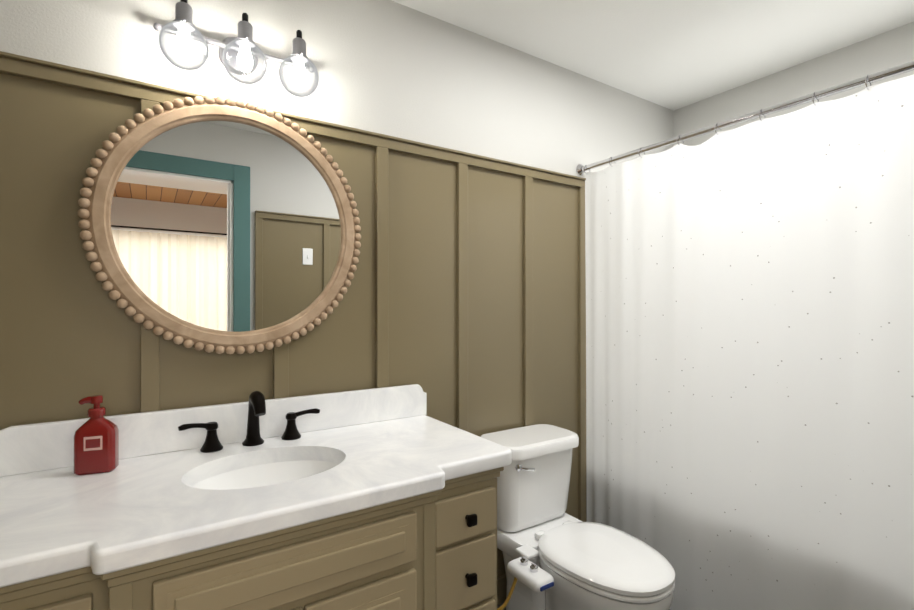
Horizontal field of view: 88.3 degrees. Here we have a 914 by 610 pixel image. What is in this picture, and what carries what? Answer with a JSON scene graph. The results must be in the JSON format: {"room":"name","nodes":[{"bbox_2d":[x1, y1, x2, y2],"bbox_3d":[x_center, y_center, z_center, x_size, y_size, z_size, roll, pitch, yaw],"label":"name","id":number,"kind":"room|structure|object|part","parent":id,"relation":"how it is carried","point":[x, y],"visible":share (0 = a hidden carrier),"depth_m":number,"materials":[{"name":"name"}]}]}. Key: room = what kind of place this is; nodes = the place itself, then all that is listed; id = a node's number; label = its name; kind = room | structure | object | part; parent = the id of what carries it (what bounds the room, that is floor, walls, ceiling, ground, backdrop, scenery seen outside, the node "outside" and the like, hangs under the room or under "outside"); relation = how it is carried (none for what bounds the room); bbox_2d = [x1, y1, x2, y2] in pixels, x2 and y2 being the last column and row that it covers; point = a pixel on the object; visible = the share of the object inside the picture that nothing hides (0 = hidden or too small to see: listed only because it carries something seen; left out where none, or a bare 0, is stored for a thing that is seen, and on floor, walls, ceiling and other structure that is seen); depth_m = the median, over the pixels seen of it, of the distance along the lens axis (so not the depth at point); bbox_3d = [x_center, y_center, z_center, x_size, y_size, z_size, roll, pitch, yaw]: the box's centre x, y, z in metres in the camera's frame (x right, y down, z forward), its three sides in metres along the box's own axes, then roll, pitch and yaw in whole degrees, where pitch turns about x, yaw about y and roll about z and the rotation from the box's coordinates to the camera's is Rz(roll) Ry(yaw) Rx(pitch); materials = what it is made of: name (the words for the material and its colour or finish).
{"room":"bathroom","nodes":[
{"label":"bathroom","id":0,"kind":"room"},
{"bbox_2d":[0,0,673,177],"bbox_3d":[-0.098,0.071,1.937,3.445,2.440,0.110,0,0,-33],"label":"wall","id":1,"kind":"structure","parent":0,"point":[391,68],"depth_m":1.75,"materials":[{"name":"paint"}]},
{"bbox_2d":[0,384,426,475],"bbox_3d":[-0.754,0.361,1.394,1.516,0.118,0.019,0,0,-33],"label":"backsplash","id":2,"kind":"structure","parent":1,"relation":"attached to","point":[36,447],"depth_m":1.38,"materials":[{"name":"white stone"}]},
{"bbox_2d":[78,96,360,354],"bbox_3d":[-0.667,-0.240,1.448,0.782,0.783,0.031,0,0,-33],"label":"round mirror","id":3,"kind":"object","parent":1,"relation":"attached to","point":[218,224],"visible":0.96,"depth_m":1.42,"materials":[{"name":"brown wood"}]},
{"bbox_2d":[153,0,318,97],"bbox_3d":[-0.638,-0.751,1.405,0.452,0.202,0.187,0,0,-33],"label":"sconce","id":4,"kind":"object","parent":1,"relation":"attached to","point":[239,55],"visible":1,"depth_m":1.37,"materials":[{"name":"glass"}]},
{"bbox_2d":[0,51,586,605],"bbox_3d":[-0.383,0.333,1.663,2.448,1.915,0.035,0,0,-33],"label":"wainscot","id":5,"kind":"structure","parent":1,"relation":"attached to","point":[462,303],"depth_m":1.71,"materials":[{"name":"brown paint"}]},
{"bbox_2d":[576,61,913,609],"bbox_3d":[1.106,0.273,1.586,0.056,1.945,1.798,0,0,-33],"label":"shower curtain","id":6,"kind":"object","parent":1,"relation":"hanging from","point":[749,366],"visible":0.98,"depth_m":1.64,"materials":[{"name":"fabric"}]},
{"bbox_3d":[1.106,-0.670,1.587,0.056,0.059,1.798,0,0,-33],"label":"rod","id":7,"kind":"part","parent":6,"relation":"part of","materials":[{"name":"silver metal"}]},
{"bbox_2d":[392,0,913,110],"bbox_3d":[0.427,-1.180,1.141,3.445,0.060,2.020,0,0,-33],"label":"ceiling","id":8,"kind":"structure","parent":0,"point":[673,55],"depth_m":1.99,"materials":[{"name":"paint"}]},
{"bbox_2d":[673,22,913,145],"bbox_3d":[1.850,0.071,2.010,0.110,2.440,1.910,0,0,-33],"label":"wall","id":9,"kind":"structure","parent":0,"point":[882,52],"depth_m":2.23,"materials":[{"name":"paint"}]},
{"bbox_3d":[0.427,1.320,1.138,3.445,0.060,2.020,0,0,-33],"label":"floor","id":10,"kind":"structure","parent":0,"visible":0},
{"bbox_2d":[0,468,503,609],"bbox_3d":[-0.604,0.876,1.133,1.481,0.828,0.614,0,0,-33],"label":"bathroom vanity","id":11,"kind":"object","parent":10,"relation":"on","point":[429,548],"depth_m":1.03,"materials":[{"name":"paint"}]},
{"bbox_2d":[0,416,511,591],"bbox_3d":[-0.599,0.458,1.157,1.516,0.076,0.586,0,0,-33],"label":"countertop","id":12,"kind":"structure","parent":11,"relation":"on","point":[55,523],"depth_m":1.05,"materials":[{"name":"white stone"}]},
{"bbox_2d":[74,395,118,474],"bbox_3d":[-0.909,0.324,1.187,0.086,0.191,0.053,0,0,-21],"label":"soap bottle","id":13,"kind":"object","parent":12,"relation":"on","point":[96,442],"visible":0.98,"depth_m":1.17,"materials":[{"name":"red plastic"}]},
{"bbox_2d":[178,391,319,452],"bbox_3d":[-0.593,0.336,1.389,0.395,0.166,0.152,0,0,-33],"label":"faucet","id":14,"kind":"object","parent":12,"relation":"on","point":[256,409],"visible":0.98,"depth_m":1.40,"materials":[{"name":"black metal"}]},
{"bbox_2d":[184,448,347,495],"bbox_3d":[-0.492,0.534,1.235,0.440,0.168,0.330,0,0,-33],"label":"sink","id":15,"kind":"object","parent":12,"relation":"in","point":[227,477],"depth_m":1.35,"materials":[{"name":"white ceramic"}]},
{"bbox_2d":[481,424,674,609],"bbox_3d":[0.374,0.915,1.704,0.577,0.750,0.732,0,0,-33],"label":"toilet","id":16,"kind":"object","parent":10,"relation":"on","point":[556,556],"visible":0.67,"depth_m":1.73,"materials":[{"name":"white ceramic"}]}
]}

